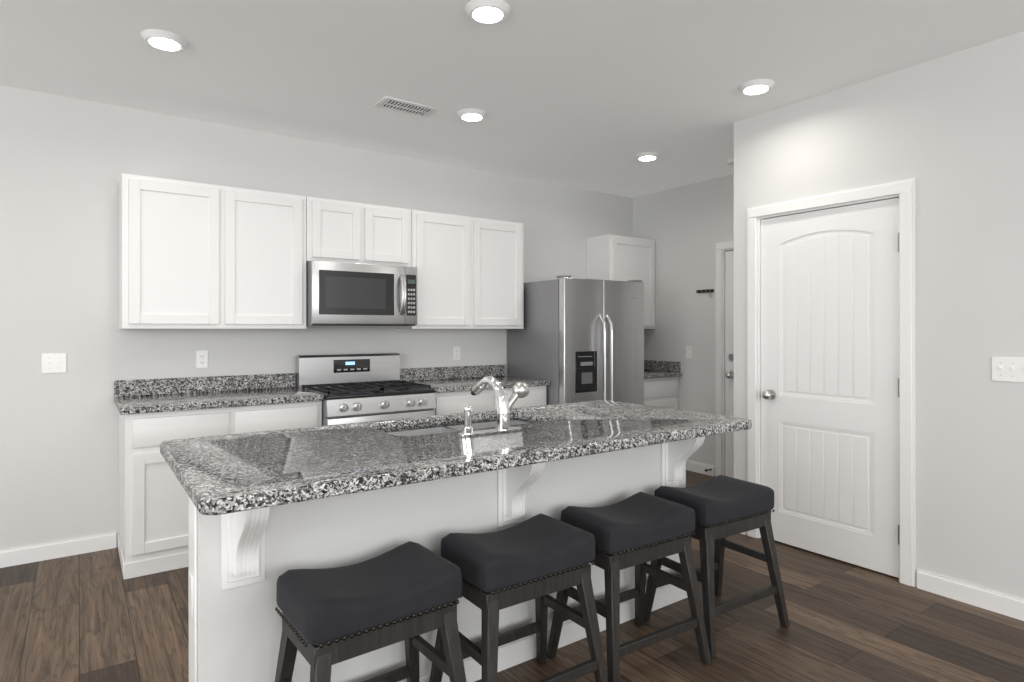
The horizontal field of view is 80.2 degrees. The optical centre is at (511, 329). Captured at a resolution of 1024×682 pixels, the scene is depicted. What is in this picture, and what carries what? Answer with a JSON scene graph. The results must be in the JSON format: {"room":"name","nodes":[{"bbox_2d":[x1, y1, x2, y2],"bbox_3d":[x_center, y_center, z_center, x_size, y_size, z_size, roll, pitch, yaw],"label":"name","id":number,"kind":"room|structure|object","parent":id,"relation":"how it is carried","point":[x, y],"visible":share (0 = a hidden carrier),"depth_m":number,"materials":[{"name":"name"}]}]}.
{"room":"kitchen","nodes":[
{"label":"kitchen","id":0,"kind":"room"},
{"bbox_2d":[0,85,632,549],"bbox_3d":[-2.109,-0.017,4.060,8.468,2.712,0.150,0,0,-35],"label":"wall","id":1,"kind":"structure","parent":0,"point":[66,163],"depth_m":3.72,"materials":[{"name":"paint"}]},
{"bbox_2d":[41,353,65,372],"bbox_3d":[-2.676,0.199,3.555,0.116,0.115,0.016,0,0,-35],"label":"light switch","id":2,"kind":"object","parent":1,"relation":"attached to","point":[53,362],"visible":1,"depth_m":3.56,"materials":[{"name":"white plastic"}]},
{"bbox_2d":[0,532,115,567],"bbox_3d":[-3.887,1.292,2.692,3.585,0.095,0.014,0,0,-35],"label":"baseboard","id":3,"kind":"structure","parent":1,"relation":"attached to","point":[46,551],"depth_m":3.56,"materials":[{"name":"white wood"}]},
{"bbox_2d":[196,350,207,367],"bbox_3d":[-2.042,0.199,4.010,0.070,0.115,0.008,0,0,-35],"label":"electrical outlet","id":4,"kind":"object","parent":1,"relation":"attached to","point":[201,359],"visible":1,"depth_m":4.01,"materials":[{"name":"white plastic"}]},
{"bbox_2d":[119,173,305,328],"bbox_3d":[-1.897,-0.450,3.917,1.048,0.893,0.326,0,0,-35],"label":"upper cabinet","id":5,"kind":"object","parent":1,"relation":"attached to","point":[193,255],"visible":1,"depth_m":3.75,"materials":[{"name":"white wood"}]},
{"bbox_2d":[306,196,411,266],"bbox_3d":[-1.151,-0.678,4.447,0.776,0.435,0.326,0,0,-35],"label":"upper cabinet","id":6,"kind":"object","parent":1,"relation":"attached to","point":[346,231],"visible":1,"depth_m":4.30,"materials":[{"name":"white wood"}]},
{"bbox_2d":[306,260,416,325],"bbox_3d":[-1.111,-0.239,4.393,0.770,0.433,0.460,0,0,-35],"label":"microwave","id":7,"kind":"object","parent":6,"relation":"attached to","point":[347,294],"visible":0.98,"depth_m":4.22,"materials":[{"name":"grey metal"}]},
{"bbox_2d":[453,346,459,359],"bbox_3d":[-0.465,0.204,5.132,0.070,0.115,0.008,0,0,-35],"label":"electrical outlet","id":8,"kind":"object","parent":1,"relation":"attached to","point":[456,352],"visible":1,"depth_m":5.13,"materials":[{"name":"white plastic"}]},
{"bbox_2d":[395,210,522,328],"bbox_3d":[-0.408,-0.450,4.976,1.038,0.893,0.326,0,0,-35],"label":"upper cabinet","id":9,"kind":"object","parent":1,"relation":"attached to","point":[469,272],"visible":0.98,"depth_m":4.82,"materials":[{"name":"white wood"}]},
{"bbox_2d":[587,234,654,328],"bbox_3d":[1.092,-0.450,6.043,0.644,0.893,0.326,0,0,-35],"label":"upper cabinet","id":10,"kind":"object","parent":1,"relation":"attached to","point":[617,257],"visible":0.58,"depth_m":5.91,"materials":[{"name":"white wood"}]},
{"bbox_2d":[0,470,1023,681],"bbox_3d":[0.917,1.389,1.055,9.918,0.100,8.656,0,0,-35],"label":"floor","id":11,"kind":"structure","parent":0,"point":[91,617],"depth_m":2.69,"materials":[{"name":"brown wood"}]},
{"bbox_2d":[118,401,321,579],"bbox_3d":[-1.812,0.896,3.796,1.064,0.885,0.620,0,0,-35],"label":"base cabinet","id":12,"kind":"object","parent":11,"relation":"on","point":[153,535],"visible":0.48,"depth_m":3.36,"materials":[{"name":"white wood"}]},
{"bbox_2d":[114,373,323,414],"bbox_3d":[-1.811,0.384,3.781,1.081,0.139,0.645,0,0,-35],"label":"countertop","id":13,"kind":"structure","parent":12,"relation":"on","point":[137,396],"depth_m":3.79,"materials":[{"name":"stone"}]},
{"bbox_2d":[296,353,435,425],"bbox_3d":[-1.022,0.763,4.277,0.768,1.152,0.732,0,0,-35],"label":"range","id":14,"kind":"object","parent":11,"relation":"on","point":[357,388],"visible":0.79,"depth_m":4.23,"materials":[{"name":"grey metal"}]},
{"bbox_2d":[275,541,465,681],"bbox_3d":[-0.425,1.028,1.831,0.540,0.623,0.424,0,0,-35],"label":"stool","id":15,"kind":"object","parent":11,"relation":"on","point":[409,592],"visible":1,"depth_m":1.76,"materials":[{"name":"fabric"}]},
{"bbox_2d":[188,444,687,681],"bbox_3d":[-0.064,0.897,2.466,2.210,0.884,0.167,0,0,-35],"label":"island base","id":16,"kind":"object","parent":11,"relation":"on","point":[235,633],"depth_m":2.10,"materials":[{"name":"paint"}]},
{"bbox_2d":[221,507,269,589],"bbox_3d":[-0.760,0.616,1.767,0.124,0.316,0.189,0,0,-35],"label":"corbel","id":17,"kind":"object","parent":16,"relation":"attached to","point":[242,548],"visible":0.77,"depth_m":1.80,"materials":[{"name":"white wood"}]},
{"bbox_2d":[498,462,544,526],"bbox_3d":[0.047,0.616,2.341,0.124,0.316,0.189,0,0,-35],"label":"corbel","id":18,"kind":"object","parent":16,"relation":"attached to","point":[515,484],"visible":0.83,"depth_m":2.37,"materials":[{"name":"white wood"}]},
{"bbox_2d":[661,436,704,486],"bbox_3d":[0.821,0.616,2.891,0.124,0.316,0.189,0,0,-35],"label":"corbel","id":19,"kind":"object","parent":16,"relation":"attached to","point":[675,455],"visible":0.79,"depth_m":2.92,"materials":[{"name":"white wood"}]},
{"bbox_2d":[433,386,545,414],"bbox_3d":[-0.316,0.896,4.860,1.046,0.885,0.620,0,0,-35],"label":"base cabinet","id":20,"kind":"object","parent":11,"relation":"on","point":[456,402],"visible":0.19,"depth_m":4.54,"materials":[{"name":"white wood"}]},
{"bbox_2d":[400,364,549,392],"bbox_3d":[-0.307,0.384,4.851,1.050,0.139,0.645,0,0,-35],"label":"countertop","id":21,"kind":"structure","parent":20,"relation":"on","point":[451,379],"depth_m":4.93,"materials":[{"name":"stone"}]},
{"bbox_2d":[429,513,607,681],"bbox_3d":[0.023,1.028,2.145,0.529,0.623,0.410,0,0,-35],"label":"stool","id":22,"kind":"object","parent":11,"relation":"on","point":[539,558],"visible":0.92,"depth_m":2.07,"materials":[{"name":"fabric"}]},
{"bbox_2d":[508,275,643,404],"bbox_3d":[0.578,0.456,5.323,0.912,1.764,0.847,0,0,-35],"label":"fridge","id":23,"kind":"object","parent":11,"relation":"on","point":[573,340],"visible":0.65,"depth_m":4.99,"materials":[{"name":"grey metal"}]},
{"bbox_2d":[547,492,710,681],"bbox_3d":[0.469,1.028,2.463,0.543,0.623,0.428,0,0,-35],"label":"stool","id":24,"kind":"object","parent":11,"relation":"on","point":[639,530],"visible":0.81,"depth_m":2.38,"materials":[{"name":"fabric"}]},
{"bbox_2d":[644,377,678,409],"bbox_3d":[1.165,0.896,5.914,0.674,0.885,0.620,0,0,-35],"label":"base cabinet","id":25,"kind":"object","parent":11,"relation":"on","point":[662,392],"visible":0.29,"depth_m":5.72,"materials":[{"name":"white wood"}]},
{"bbox_2d":[644,360,681,378],"bbox_3d":[1.168,0.384,5.901,0.684,0.139,0.645,0,0,-35],"label":"countertop","id":26,"kind":"structure","parent":25,"relation":"on","point":[656,369],"depth_m":5.93,"materials":[{"name":"stone"}]},
{"bbox_2d":[644,475,789,658],"bbox_3d":[0.923,1.028,2.777,0.526,0.623,0.406,0,0,-32],"label":"stool","id":27,"kind":"object","parent":11,"relation":"on","point":[723,507],"visible":0.83,"depth_m":2.70,"materials":[{"name":"fabric"}]},
{"bbox_3d":[-0.246,0.897,2.722,2.085,0.884,0.459,0,0,-35],"label":"cabinet","id":28,"kind":"object","parent":11,"relation":"on","visible":0},
{"bbox_2d":[160,400,751,514],"bbox_3d":[-0.098,0.434,2.519,2.280,0.040,0.980,0,0,-35],"label":"countertop","id":29,"kind":"structure","parent":28,"relation":"on","point":[224,474],"depth_m":2.11,"materials":[{"name":"stone"}]},
{"bbox_2d":[386,420,528,435],"bbox_3d":[-0.219,0.558,2.706,0.840,0.204,0.405,0,0,-35],"label":"sink","id":30,"kind":"object","parent":29,"relation":"in","point":[440,429],"visible":0.08,"depth_m":2.82,"materials":[{"name":"metal"}]},
{"bbox_2d":[459,376,529,436],"bbox_3d":[-0.126,0.305,2.536,0.334,0.217,0.269,0,0,-35],"label":"faucet","id":31,"kind":"object","parent":29,"relation":"on","point":[505,403],"visible":1,"depth_m":2.46,"materials":[{"name":"silver metal"}]},
{"bbox_2d":[0,0,1023,197],"bbox_3d":[0.917,-1.423,1.055,9.918,0.100,8.656,0,0,-35],"label":"ceiling","id":32,"kind":"structure","parent":0,"point":[596,95],"depth_m":3.17,"materials":[{"name":"paint"}]},
{"bbox_2d":[141,29,187,51],"bbox_3d":[-1.644,-1.359,2.881,0.196,0.026,0.196,0,0,-35],"label":"recessed light","id":33,"kind":"object","parent":32,"relation":"in","point":[164,40],"visible":1,"depth_m":2.85,"materials":[{"name":"white plastic"}]},
{"bbox_2d":[375,96,437,116],"bbox_3d":[-0.650,-1.366,3.753,0.350,0.013,0.170,0,0,-35],"label":"ceiling vent","id":34,"kind":"object","parent":32,"relation":"in","point":[404,106],"visible":1,"depth_m":3.73,"materials":[{"name":"white metal"}]},
{"bbox_2d":[456,108,486,121],"bbox_3d":[-0.256,-1.359,3.880,0.196,0.026,0.196,0,0,-35],"label":"recessed light","id":35,"kind":"object","parent":32,"relation":"in","point":[471,114],"visible":1,"depth_m":3.84,"materials":[{"name":"white plastic"}]},
{"bbox_2d":[465,0,510,23],"bbox_3d":[-0.104,-1.359,2.614,0.196,0.026,0.196,0,0,-35],"label":"recessed light","id":36,"kind":"object","parent":32,"relation":"in","point":[488,11],"visible":1,"depth_m":2.58,"materials":[{"name":"white plastic"}]},
{"bbox_2d":[635,152,659,160],"bbox_3d":[1.070,-1.359,4.811,0.196,0.026,0.196,0,0,-35],"label":"recessed light","id":37,"kind":"object","parent":32,"relation":"in","point":[647,156],"visible":1,"depth_m":4.76,"materials":[{"name":"white plastic"}]},
{"bbox_2d":[727,158,733,164],"bbox_3d":[1.815,-1.358,4.936,0.140,0.028,0.140,0,0,-35],"label":"smoke detector","id":38,"kind":"object","parent":32,"relation":"attached to","point":[730,161],"visible":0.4,"depth_m":4.91,"materials":[{"name":"white plastic"}]},
{"bbox_2d":[737,79,774,94],"bbox_3d":[1.375,-1.359,3.432,0.196,0.026,0.196,0,0,-35],"label":"recessed light","id":39,"kind":"object","parent":32,"relation":"in","point":[756,87],"visible":1,"depth_m":3.39,"materials":[{"name":"white plastic"}]},
{"bbox_2d":[633,174,733,475],"bbox_3d":[1.968,-0.017,5.632,0.300,2.712,2.013,0,0,-35],"label":"wall","id":40,"kind":"structure","parent":0,"point":[686,228],"depth_m":5.77,"materials":[{"name":"paint"}]},
{"bbox_2d":[686,346,691,357],"bbox_3d":[1.673,0.219,5.773,0.016,0.115,0.070,0,0,-35],"label":"light switch","id":41,"kind":"object","parent":40,"relation":"attached to","point":[688,351],"visible":1,"depth_m":5.77,"materials":[{"name":"white plastic"}]},
{"bbox_2d":[686,460,714,475],"bbox_3d":[1.728,1.292,5.696,0.014,0.095,0.391,0,0,-35],"label":"baseboard","id":42,"kind":"structure","parent":40,"relation":"attached to","point":[697,467],"depth_m":5.66,"materials":[{"name":"white wood"}]},
{"bbox_2d":[696,289,713,296],"bbox_3d":[1.774,-0.328,5.615,0.036,0.074,0.185,0,0,-35],"label":"key rack","id":43,"kind":"object","parent":40,"relation":"attached to","point":[705,291],"visible":1,"depth_m":5.60,"materials":[{"name":"brown metal"}]},
{"bbox_2d":[716,241,733,475],"bbox_3d":[2.177,0.280,5.193,0.164,2.119,0.918,0,0,-35],"label":"door frame","id":44,"kind":"structure","parent":40,"relation":"attached to","point":[722,248],"depth_m":5.48,"materials":[{"name":"white wood"}]},
{"bbox_2d":[725,250,733,477],"bbox_3d":[2.138,0.311,5.140,0.113,2.025,0.800,0,0,-35],"label":"garage door","id":45,"kind":"structure","parent":40,"relation":"in","point":[729,356],"depth_m":5.44,"materials":[{"name":"white wood"}]},
{"bbox_2d":[734,31,1023,598],"bbox_3d":[4.412,-0.017,2.305,2.772,2.712,6.243,0,0,-35],"label":"wall","id":46,"kind":"structure","parent":0,"point":[947,132],"depth_m":3.04,"materials":[{"name":"paint"}]},
{"bbox_2d":[761,198,898,577],"bbox_3d":[1.815,0.313,3.561,0.107,2.028,0.808,0,0,-35],"label":"closet door","id":47,"kind":"structure","parent":46,"relation":"in","point":[829,377],"depth_m":3.53,"materials":[{"name":"white wood"}]},
{"bbox_2d":[747,178,915,586],"bbox_3d":[1.861,0.277,3.594,0.149,2.124,0.976,0,0,-35],"label":"door frame","id":48,"kind":"structure","parent":46,"relation":"attached to","point":[904,191],"depth_m":3.21,"materials":[{"name":"white wood"}]},
{"bbox_2d":[898,232,899,544],"bbox_3d":[2.057,0.314,3.224,0.027,1.650,0.020,0,0,-35],"label":"door hinges","id":49,"kind":"object","parent":46,"relation":"attached to","point":[899,388],"visible":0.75,"depth_m":3.22,"materials":[{"name":"silver metal"}]},
{"bbox_2d":[917,569,1023,620],"bbox_3d":[3.592,1.292,1.052,0.014,0.095,5.151,0,0,-35],"label":"baseboard","id":50,"kind":"structure","parent":46,"relation":"attached to","point":[990,600],"depth_m":2.95,"materials":[{"name":"white wood"}]},
{"bbox_2d":[992,357,1023,382],"bbox_3d":[2.328,0.189,2.830,0.016,0.115,0.162,0,0,-35],"label":"light switch","id":51,"kind":"object","parent":46,"relation":"attached to","point":[1007,369],"visible":1,"depth_m":2.85,"materials":[{"name":"white plastic"}]}
]}

